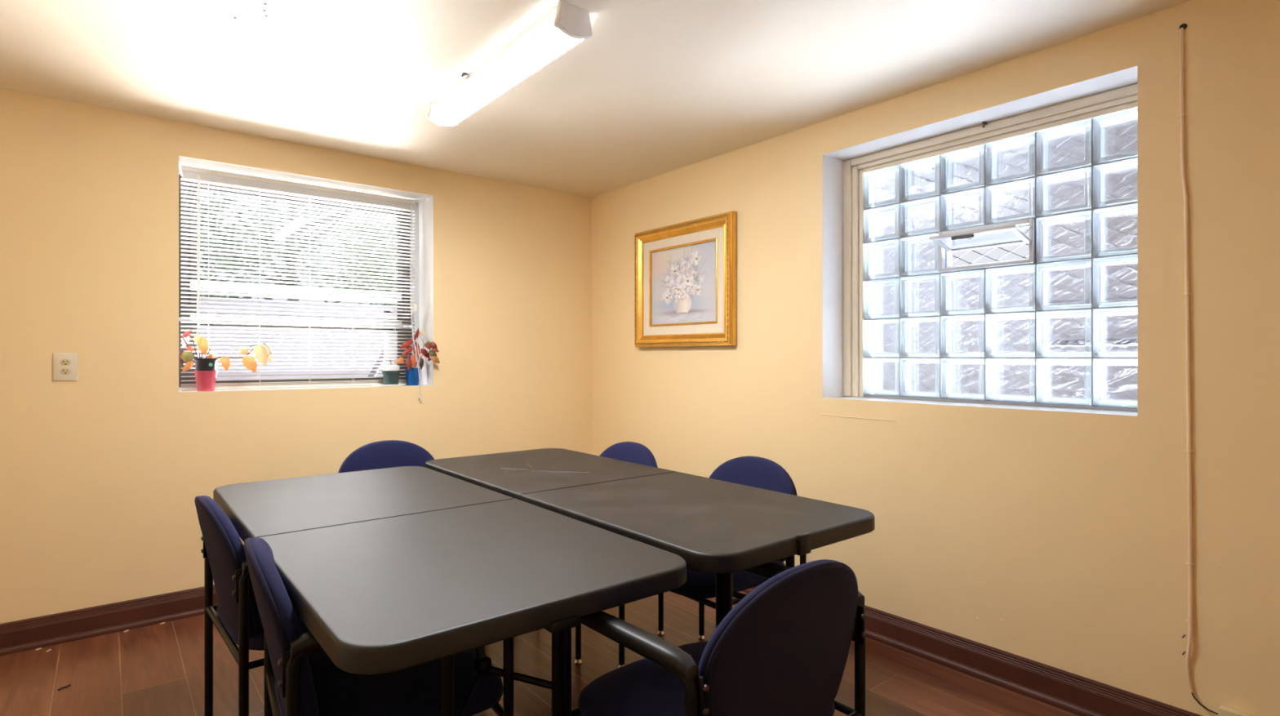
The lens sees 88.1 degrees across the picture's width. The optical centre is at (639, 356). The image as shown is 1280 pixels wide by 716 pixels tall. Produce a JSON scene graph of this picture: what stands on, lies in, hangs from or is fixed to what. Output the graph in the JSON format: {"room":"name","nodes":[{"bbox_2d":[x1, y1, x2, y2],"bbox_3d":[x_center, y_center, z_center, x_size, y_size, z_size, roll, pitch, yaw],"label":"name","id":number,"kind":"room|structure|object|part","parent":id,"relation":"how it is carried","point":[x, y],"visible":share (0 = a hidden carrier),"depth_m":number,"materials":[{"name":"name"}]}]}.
{"room":"meeting room","nodes":[
{"label":"meeting room","id":0,"kind":"room"},
{"bbox_2d":[0,88,591,623],"bbox_3d":[-1.818,0.059,3.505,3.600,2.300,0.273,0,0,-39],"label":"wall","id":1,"kind":"structure","parent":0,"point":[103,472],"depth_m":3.04,"materials":[{"name":"paint"}]},
{"bbox_2d":[53,352,77,381],"bbox_3d":[-2.447,0.043,2.820,0.079,0.120,0.009,0,0,-39],"label":"wall outlet","id":2,"kind":"object","parent":1,"relation":"attached to","point":[64,364],"visible":1,"depth_m":2.82,"materials":[{"name":"beige plastic"}]},
{"bbox_2d":[60,368,71,374],"bbox_3d":[-2.446,0.062,2.818,0.033,0.028,0.003,0,0,-39],"label":"socket","id":3,"kind":"object","parent":2,"relation":"attached to","point":[63,371],"depth_m":2.82,"materials":[{"name":"beige plastic"}]},
{"bbox_2d":[60,359,71,365],"bbox_3d":[-2.446,0.024,2.818,0.033,0.028,0.003,0,0,-39],"label":"socket","id":4,"kind":"object","parent":2,"relation":"attached to","point":[63,362],"depth_m":2.82,"materials":[{"name":"beige plastic"}]},
{"bbox_2d":[0,584,218,656],"bbox_3d":[-1.736,1.149,3.390,3.584,0.121,0.016,0,0,-39],"label":"baseboard","id":5,"kind":"structure","parent":1,"relation":"attached to","point":[53,625],"depth_m":2.88,"materials":[{"name":"brown wood"}]},
{"bbox_2d":[178,329,273,391],"bbox_3d":[-2.011,0.019,3.234,0.396,0.291,0.116,0,0,-39],"label":"potted plant","id":6,"kind":"object","parent":1,"relation":"on","point":[206,372],"visible":1,"depth_m":3.16,"materials":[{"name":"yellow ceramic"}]},
{"bbox_3d":[-2.087,0.061,3.183,0.099,0.107,0.099,0,0,-39],"label":"nursery pot","id":7,"kind":"part","parent":6,"relation":"part of","materials":[{"name":"grey plastic"}]},
{"bbox_3d":[-2.016,-0.045,3.239,0.055,0.136,0.375,0,0,44],"label":"stem","id":8,"kind":"part","parent":6,"relation":"part of","materials":[{"name":"yellow plant"}]},
{"bbox_2d":[178,174,418,387],"bbox_3d":[-1.821,-0.384,3.642,1.210,1.096,0.052,0,0,-39],"label":"window","id":9,"kind":"structure","parent":1,"relation":"in","point":[415,285],"depth_m":3.59,"materials":[{"name":"grey"}]},
{"bbox_3d":[-1.839,-0.546,3.644,1.155,0.711,0.020,0,0,-39],"label":"sash","id":10,"kind":"part","parent":9,"relation":"part of","materials":[{"name":"white metal"}]},
{"bbox_3d":[-1.835,-0.191,3.630,1.050,0.030,0.014,0,0,-39],"label":"meeting rail","id":11,"kind":"part","parent":9,"relation":"part of","materials":[{"name":"grey"}]},
{"bbox_3d":[-1.827,-0.013,3.630,1.155,0.327,0.016,0,0,-39],"label":"sash","id":12,"kind":"part","parent":9,"relation":"part of","materials":[{"name":"white metal"}]},
{"bbox_3d":[-1.835,-0.356,3.630,1.050,0.050,0.014,0,0,-39],"label":"meeting rail","id":13,"kind":"part","parent":9,"relation":"part of","materials":[{"name":"grey"}]},
{"bbox_2d":[180,164,422,401],"bbox_3d":[-1.728,-0.332,3.499,1.142,1.179,0.172,0,0,-39],"label":"blind","id":14,"kind":"object","parent":9,"relation":"attached to","point":[198,175],"visible":0.88,"depth_m":3.51,"materials":[{"name":"beige plastic"}]},
{"bbox_3d":[-1.772,0.157,3.551,1.139,0.012,0.025,0,0,-39],"label":"rail","id":15,"kind":"part","parent":14,"relation":"part of","materials":[{"name":"beige plastic"}]},
{"bbox_3d":[-1.762,-0.366,3.541,0.002,1.040,0.002,0,0,-39],"label":"ladder cord","id":16,"kind":"part","parent":14,"relation":"part of","materials":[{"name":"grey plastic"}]},
{"bbox_3d":[-1.590,-0.366,3.680,0.002,1.040,0.002,0,0,-39],"label":"ladder cord","id":17,"kind":"part","parent":14,"relation":"part of","materials":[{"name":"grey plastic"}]},
{"bbox_3d":[-1.430,-0.366,3.844,0.002,1.040,0.002,0,0,-39],"label":"ladder cord","id":18,"kind":"part","parent":14,"relation":"part of","materials":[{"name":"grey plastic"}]},
{"bbox_3d":[-1.413,-0.366,3.823,0.002,1.040,0.002,0,0,-39],"label":"ladder cord","id":19,"kind":"part","parent":14,"relation":"part of","materials":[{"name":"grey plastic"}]},
{"bbox_3d":[-1.305,-0.329,3.815,0.038,1.105,0.125,0,0,-39],"label":"lift cord","id":20,"kind":"part","parent":14,"relation":"part of","materials":[{"name":"white fabric"}]},
{"bbox_3d":[-1.296,-0.335,3.822,0.015,1.093,0.124,0,0,-41],"label":"lift cord","id":21,"kind":"part","parent":14,"relation":"part of","materials":[{"name":"white fabric"}]},
{"bbox_2d":[370,383,406,386],"bbox_3d":[-1.415,0.160,3.730,0.196,0.010,0.098,0,0,-39],"label":"saucer","id":22,"kind":"object","parent":1,"relation":"on","point":[381,384],"visible":0.96,"depth_m":3.69,"materials":[{"name":"white ceramic"}]},
{"bbox_2d":[382,360,400,384],"bbox_3d":[-1.405,0.089,3.739,0.099,0.143,0.099,0,0,-39],"label":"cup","id":23,"kind":"object","parent":22,"relation":"on","point":[390,372],"visible":0.96,"depth_m":3.70,"materials":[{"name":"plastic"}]},
{"bbox_3d":[-1.405,0.119,3.739,0.099,0.082,0.099,0,0,-39],"label":"pot","id":24,"kind":"part","parent":23,"relation":"part of","materials":[{"name":"green ceramic"}]},
{"bbox_2d":[395,328,439,385],"bbox_3d":[-1.281,-0.001,3.794,0.240,0.332,0.120,0,0,-29],"label":"potted plant","id":25,"kind":"object","parent":1,"relation":"on","point":[411,375],"visible":0.98,"depth_m":3.78,"materials":[{"name":"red plant"}]},
{"bbox_3d":[-1.263,-0.033,3.776,0.108,0.230,0.123,0,0,36],"label":"stem","id":26,"kind":"part","parent":25,"relation":"part of","materials":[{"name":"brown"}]},
{"bbox_2d":[419,361,427,384],"bbox_3d":[-1.271,0.098,3.885,0.047,0.135,0.047,0,0,-39],"label":"vase","id":27,"kind":"object","parent":1,"relation":"on","point":[424,372],"visible":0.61,"depth_m":3.87,"materials":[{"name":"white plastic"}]},
{"bbox_2d":[0,591,1079,715],"bbox_3d":[-0.337,1.259,1.669,3.800,0.100,4.650,0,0,-39],"label":"floor","id":28,"kind":"structure","parent":0,"point":[157,669],"depth_m":2.50,"materials":[{"name":"laminate"}]},
{"bbox_2d":[57,683,71,690],"bbox_3d":[-2.101,1.206,2.417,0.011,0.007,0.042,0,0,17],"label":"twig","id":29,"kind":"object","parent":28,"relation":"on","point":[64,686],"visible":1,"depth_m":2.41,"materials":[{"name":"black"}]},
{"bbox_2d":[194,495,309,715],"bbox_3d":[-1.057,0.806,2.063,0.542,0.806,0.577,0,0,-41],"label":"armchair","id":30,"kind":"object","parent":28,"relation":"on","point":[237,620],"visible":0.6,"depth_m":1.80,"materials":[{"name":"blue fabric"}]},
{"bbox_3d":[-1.376,0.867,2.134,0.047,0.648,0.024,0,0,-41],"label":"leg","id":31,"kind":"part","parent":30,"relation":"part of","materials":[{"name":"black metal"}]},
{"bbox_3d":[-1.224,0.811,2.269,0.430,0.019,0.018,0,0,-41],"label":"rail","id":32,"kind":"part","parent":30,"relation":"part of","materials":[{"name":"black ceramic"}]},
{"bbox_3d":[-1.223,0.591,1.916,0.099,0.376,0.472,0,0,-41],"label":"backrest","id":33,"kind":"part","parent":30,"relation":"part of","materials":[{"name":"blue fabric"}]},
{"bbox_2d":[200,495,262,635],"bbox_3d":[-1.210,0.591,1.928,0.113,0.376,0.472,0,0,-41],"label":"cushion","id":34,"kind":"object","parent":30,"relation":"on","point":[223,546],"depth_m":1.80,"materials":[{"name":"blue fabric"}]},
{"bbox_3d":[-1.026,0.867,1.737,0.047,0.648,0.024,0,0,-41],"label":"leg","id":35,"kind":"part","parent":30,"relation":"part of","materials":[{"name":"black metal"}]},
{"bbox_3d":[-0.873,0.811,1.871,0.430,0.019,0.018,0,0,-41],"label":"rail","id":36,"kind":"part","parent":30,"relation":"part of","materials":[{"name":"black metal"}]},
{"bbox_3d":[-1.032,0.779,2.084,0.476,0.077,0.492,0,0,-41],"label":"seat","id":37,"kind":"part","parent":30,"relation":"part of","materials":[{"name":"blue fabric"}]},
{"bbox_2d":[244,537,513,715],"bbox_3d":[-0.629,0.806,1.579,0.542,0.806,0.577,0,0,-33],"label":"armchair","id":38,"kind":"object","parent":28,"relation":"on","point":[301,679],"visible":0.62,"depth_m":1.43,"materials":[{"name":"blue fabric"}]},
{"bbox_3d":[-0.935,0.867,1.694,0.047,0.648,0.024,0,0,-33],"label":"leg","id":39,"kind":"part","parent":38,"relation":"part of","materials":[{"name":"black metal"}]},
{"bbox_3d":[-0.814,0.591,1.457,0.099,0.376,0.472,0,0,-33],"label":"backrest","id":40,"kind":"part","parent":38,"relation":"part of","materials":[{"name":"blue fabric"}]},
{"bbox_2d":[250,537,319,715],"bbox_3d":[-0.799,0.591,1.466,0.113,0.376,0.472,0,0,-33],"label":"cushion","id":41,"kind":"object","parent":38,"relation":"on","point":[280,624],"depth_m":1.30,"materials":[{"name":"blue fabric"}]},
{"bbox_3d":[-0.643,0.867,1.252,0.047,0.648,0.024,0,0,-33],"label":"leg","id":42,"kind":"part","parent":38,"relation":"part of","materials":[{"name":"black metal"}]},
{"bbox_3d":[-0.474,0.554,1.363,0.366,0.024,0.023,0,0,-33],"label":"armrest","id":43,"kind":"part","parent":38,"relation":"part of","materials":[{"name":"black plastic"}]},
{"bbox_3d":[-0.601,0.779,1.597,0.476,0.077,0.492,0,0,-33],"label":"seat","id":44,"kind":"part","parent":38,"relation":"part of","materials":[{"name":"blue fabric"}]},
{"bbox_3d":[-0.304,0.867,1.475,0.047,0.648,0.024,0,0,-33],"label":"leg","id":45,"kind":"part","parent":38,"relation":"part of","materials":[{"name":"black metal"}]},
{"bbox_2d":[338,440,434,472],"bbox_3d":[-1.058,0.806,2.984,0.577,0.806,0.542,0,0,-39],"label":"armchair","id":46,"kind":"object","parent":28,"relation":"on","point":[387,453],"visible":0.12,"depth_m":3.14,"materials":[{"name":"blue fabric"}]},
{"bbox_3d":[-1.198,0.591,3.156,0.472,0.376,0.099,0,0,-39],"label":"backrest","id":47,"kind":"part","parent":46,"relation":"part of","materials":[{"name":"blue fabric"}]},
{"bbox_2d":[213,466,686,715],"bbox_3d":[-0.708,0.840,1.958,0.766,0.739,1.767,0,0,-39],"label":"folding table","id":48,"kind":"object","parent":28,"relation":"on","point":[389,570],"visible":0.93,"depth_m":1.50,"materials":[{"name":"black plastic"}]},
{"bbox_3d":[-0.387,0.856,1.326,0.027,0.682,0.026,0,0,-39],"label":"leg","id":49,"kind":"part","parent":48,"relation":"part of","materials":[{"name":"black metal"}]},
{"bbox_3d":[-0.169,0.856,1.502,0.027,0.682,0.026,0,0,-39],"label":"leg","id":50,"kind":"part","parent":48,"relation":"part of","materials":[{"name":"black metal"}]},
{"bbox_2d":[573,441,664,664],"bbox_3d":[-0.234,0.806,2.961,0.542,0.806,0.577,0,0,-39],"label":"armchair","id":51,"kind":"object","parent":28,"relation":"on","point":[629,451],"visible":0.19,"depth_m":3.00,"materials":[{"name":"blue fabric"}]},
{"bbox_3d":[-0.234,0.867,2.620,0.047,0.648,0.024,0,0,-39],"label":"leg","id":52,"kind":"part","parent":51,"relation":"part of","materials":[{"name":"black metal"}]},
{"bbox_2d":[599,441,655,466],"bbox_3d":[-0.075,0.591,3.088,0.113,0.376,0.472,0,0,-39],"label":"chair back","id":53,"kind":"object","parent":51,"relation":"on","point":[629,451],"depth_m":3.07,"materials":[{"name":"blue fabric"}]},
{"bbox_3d":[-0.062,0.591,3.100,0.099,0.376,0.472,0,0,-39],"label":"backrest","id":54,"kind":"part","parent":51,"relation":"part of","materials":[{"name":"blue fabric"}]},
{"bbox_3d":[0.082,0.867,2.875,0.047,0.648,0.024,0,0,-39],"label":"leg","id":55,"kind":"part","parent":51,"relation":"part of","materials":[{"name":"black metal"}]},
{"bbox_2d":[425,448,874,619],"bbox_3d":[-0.125,0.836,2.466,0.718,0.747,1.861,0,0,-39],"label":"folding table","id":56,"kind":"object","parent":28,"relation":"on","point":[717,526],"visible":0.67,"depth_m":2.05,"materials":[{"name":"grey plastic"}]},
{"bbox_3d":[0.239,0.854,1.812,0.027,0.686,0.026,0,0,-39],"label":"leg","id":57,"kind":"part","parent":56,"relation":"part of","materials":[{"name":"black metal"}]},
{"bbox_3d":[0.449,0.854,1.982,0.027,0.686,0.026,0,0,-39],"label":"leg","id":58,"kind":"part","parent":56,"relation":"part of","materials":[{"name":"black metal"}]},
{"bbox_2d":[551,559,866,715],"bbox_3d":[0.162,0.806,1.480,0.577,0.806,0.542,0,0,-40],"label":"armchair","id":59,"kind":"object","parent":28,"relation":"on","point":[783,649],"visible":0.85,"depth_m":1.30,"materials":[{"name":"blue fabric"}]},
{"bbox_3d":[-0.179,0.867,1.474,0.024,0.648,0.047,0,0,-40],"label":"leg","id":60,"kind":"part","parent":59,"relation":"part of","materials":[{"name":"black metal"}]},
{"bbox_3d":[-0.048,0.554,1.318,0.023,0.024,0.366,0,0,-40],"label":"armrest","id":61,"kind":"part","parent":59,"relation":"part of","materials":[{"name":"black metal"}]},
{"bbox_3d":[0.082,0.867,1.163,0.024,0.648,0.047,0,0,-40],"label":"leg","id":62,"kind":"part","parent":59,"relation":"part of","materials":[{"name":"black metal"}]},
{"bbox_3d":[0.141,0.779,1.505,0.492,0.077,0.476,0,0,-40],"label":"seat","id":63,"kind":"part","parent":59,"relation":"part of","materials":[{"name":"blue fabric"}]},
{"bbox_3d":[0.228,0.867,1.814,0.024,0.648,0.047,0,0,-40],"label":"leg","id":64,"kind":"part","parent":59,"relation":"part of","materials":[{"name":"black metal"}]},
{"bbox_3d":[0.358,0.554,1.658,0.023,0.024,0.366,0,0,-40],"label":"armrest","id":65,"kind":"part","parent":59,"relation":"part of","materials":[{"name":"black plastic"}]},
{"bbox_2d":[698,559,835,675],"bbox_3d":[0.293,0.591,1.324,0.472,0.376,0.113,0,0,-40],"label":"cushion","id":66,"kind":"object","parent":59,"relation":"on","point":[785,625],"depth_m":1.24,"materials":[{"name":"blue fabric"}]},
{"bbox_3d":[0.304,0.591,1.310,0.472,0.376,0.099,0,0,-40],"label":"backrest","id":67,"kind":"part","parent":59,"relation":"part of","materials":[{"name":"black fabric"}]},
{"bbox_3d":[0.358,0.811,1.658,0.018,0.019,0.430,0,0,-40],"label":"rail","id":68,"kind":"part","parent":59,"relation":"part of","materials":[{"name":"black metal"}]},
{"bbox_3d":[0.489,0.867,1.502,0.024,0.648,0.047,0,0,-40],"label":"leg","id":69,"kind":"part","parent":59,"relation":"part of","materials":[{"name":"black metal"}]},
{"bbox_2d":[617,456,806,667],"bbox_3d":[0.272,0.806,2.501,0.542,0.806,0.577,0,0,-39],"label":"armchair","id":70,"kind":"object","parent":28,"relation":"on","point":[757,472],"visible":0.2,"depth_m":2.52,"materials":[{"name":"blue fabric"}]},
{"bbox_3d":[-0.061,0.867,2.573,0.047,0.648,0.024,0,0,-39],"label":"leg","id":71,"kind":"part","parent":70,"relation":"part of","materials":[{"name":"black metal"}]},
{"bbox_3d":[0.255,0.867,2.828,0.047,0.648,0.024,0,0,-39],"label":"leg","id":72,"kind":"part","parent":70,"relation":"part of","materials":[{"name":"black metal"}]},
{"bbox_3d":[0.246,0.779,2.481,0.476,0.077,0.492,0,0,-39],"label":"seat","id":73,"kind":"part","parent":70,"relation":"part of","materials":[{"name":"blue fabric"}]},
{"bbox_3d":[0.429,0.811,2.288,0.430,0.019,0.018,0,0,-39],"label":"rail","id":74,"kind":"part","parent":70,"relation":"part of","materials":[{"name":"black metal"}]},
{"bbox_2d":[708,456,795,561],"bbox_3d":[0.430,0.591,2.629,0.113,0.376,0.472,0,0,-39],"label":"cushion","id":75,"kind":"object","parent":70,"relation":"on","point":[757,472],"depth_m":2.61,"materials":[{"name":"blue fabric"}]},
{"bbox_3d":[0.444,0.591,2.640,0.099,0.376,0.472,0,0,-39],"label":"backrest","id":76,"kind":"part","parent":70,"relation":"part of","materials":[{"name":"blue fabric"}]},
{"bbox_3d":[0.588,0.867,2.416,0.047,0.648,0.024,0,0,-39],"label":"leg","id":77,"kind":"part","parent":70,"relation":"part of","materials":[{"name":"black metal"}]},
{"bbox_2d":[0,0,1191,197],"bbox_3d":[-0.337,-1.139,1.669,3.800,0.103,4.650,0,0,-39],"label":"ceiling","id":78,"kind":"structure","parent":0,"point":[658,87],"depth_m":2.48,"materials":[{"name":"beige paint"}]},
{"bbox_2d":[427,0,592,127],"bbox_3d":[-0.529,-1.045,2.465,0.134,0.092,1.052,0,0,-39],"label":"ceiling light","id":79,"kind":"object","parent":78,"relation":"attached to","point":[566,25],"visible":1,"depth_m":2.30,"materials":[{"name":"white plastic"}]},
{"bbox_2d":[591,0,1279,715],"bbox_3d":[1.179,0.059,2.893,0.303,2.300,4.450,0,0,-39],"label":"wall","id":80,"kind":"structure","parent":0,"point":[1056,537],"depth_m":2.31,"materials":[{"name":"paint"}]},
{"bbox_2d":[634,210,736,346],"bbox_3d":[0.233,-0.411,3.785,0.052,0.704,0.817,0,0,-39],"label":"framed painting","id":81,"kind":"object","parent":80,"relation":"attached to","point":[685,283],"visible":1,"depth_m":3.75,"materials":[{"name":"gold metal"}]},
{"bbox_2d":[742,585,1201,715],"bbox_3d":[1.058,1.149,2.795,0.016,0.121,4.450,0,0,-39],"label":"baseboard","id":82,"kind":"structure","parent":80,"relation":"attached to","point":[1102,698],"depth_m":2.39,"materials":[{"name":"brown wood"}]},
{"bbox_2d":[843,83,1137,411],"bbox_3d":[1.340,-0.373,2.694,0.276,1.127,1.202,0,0,-39],"label":"window","id":83,"kind":"structure","parent":80,"relation":"in","point":[1063,141],"depth_m":2.64,"materials":[{"name":"glass"}]},
{"bbox_2d":[929,217,1035,272],"bbox_3d":[1.357,-0.445,2.648,0.244,0.170,0.368,0,0,-39],"label":"vent","id":84,"kind":"object","parent":83,"relation":"attached to","point":[988,235],"depth_m":2.62,"materials":[{"name":"clear glass"}]},
{"bbox_2d":[1177,23,1217,715],"bbox_3d":[1.692,0.018,2.009,0.022,2.091,0.098,0,0,-39],"label":"cable","id":85,"kind":"object","parent":80,"relation":"attached to","point":[1183,26],"visible":1,"depth_m":2.03,"materials":[{"name":"beige plastic"}]},
{"bbox_2d":[1218,705,1252,715],"bbox_3d":[1.740,1.061,1.936,0.032,0.050,0.070,0,0,-39],"label":"phone jack","id":86,"kind":"object","parent":80,"relation":"attached to","point":[1223,710],"visible":1,"depth_m":1.94,"materials":[{"name":"beige plastic"}]},
{"label":"outside","id":87,"kind":"structure","parent":0,"visible":0},
{"bbox_2d":[178,296,409,389],"bbox_3d":[-2.981,0.359,6.379,6.600,1.740,0.200,0,0,-39],"label":"wall","id":88,"kind":"structure","parent":87,"point":[201,300],"depth_m":6.10,"materials":[{"name":"white"}]},
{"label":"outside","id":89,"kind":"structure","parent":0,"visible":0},
{"bbox_2d":[367,324,404,377],"bbox_3d":[-2.077,0.396,5.566,0.734,1.626,0.053,0,0,-39],"label":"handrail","id":90,"kind":"object","parent":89,"point":[402,326],"visible":0.12,"depth_m":5.47,"materials":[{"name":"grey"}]},
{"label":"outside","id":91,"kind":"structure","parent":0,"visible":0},
{"bbox_2d":[196,194,298,300],"bbox_3d":[-5.074,-0.395,6.752,2.618,3.219,2.546,0,0,21],"label":"leafy tree","id":92,"kind":"object","parent":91,"point":[201,208],"visible":0.05,"depth_m":7.14,"materials":[{"name":"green plant"}]},
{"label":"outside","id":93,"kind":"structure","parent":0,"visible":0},
{"bbox_2d":[196,192,396,305],"bbox_3d":[-5.227,-1.337,9.954,4.446,5.100,3.603,0,0,28],"label":"leafy tree","id":94,"kind":"object","parent":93,"point":[215,193],"visible":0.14,"depth_m":9.67,"materials":[{"name":"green plant"}]},
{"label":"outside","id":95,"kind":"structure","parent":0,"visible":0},
{"bbox_2d":[325,213,396,306],"bbox_3d":[-2.937,-0.638,8.567,2.378,3.705,2.438,0,0,-39],"label":"leafy tree","id":96,"kind":"object","parent":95,"point":[347,247],"visible":0.08,"depth_m":8.09,"materials":[{"name":"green plant"}]},
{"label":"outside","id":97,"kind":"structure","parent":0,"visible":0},
{"bbox_2d":[1031,125,1137,407],"bbox_3d":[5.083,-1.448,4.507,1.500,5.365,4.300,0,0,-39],"label":"house","id":98,"kind":"structure","parent":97,"point":[1051,354],"depth_m":5.35,"materials":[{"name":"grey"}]},
{"bbox_3d":[4.588,0.259,4.133,0.060,1.950,3.900,0,0,-39],"label":"garage door","id":99,"kind":"part","parent":98,"relation":"part of","materials":[{"name":"grey"}]},
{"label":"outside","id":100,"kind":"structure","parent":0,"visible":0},
{"bbox_2d":[874,126,1137,406],"bbox_3d":[1.637,-0.166,2.826,0.059,2.750,2.671,0,0,-39],"label":"fence","id":101,"kind":"object","parent":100,"point":[1135,302],"visible":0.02,"depth_m":2.82,"materials":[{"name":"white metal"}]},
{"bbox_3d":[2.092,-0.216,2.274,0.015,0.016,1.240,0,0,-39],"label":"rail","id":102,"kind":"part","parent":101,"relation":"part of","materials":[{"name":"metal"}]}
]}

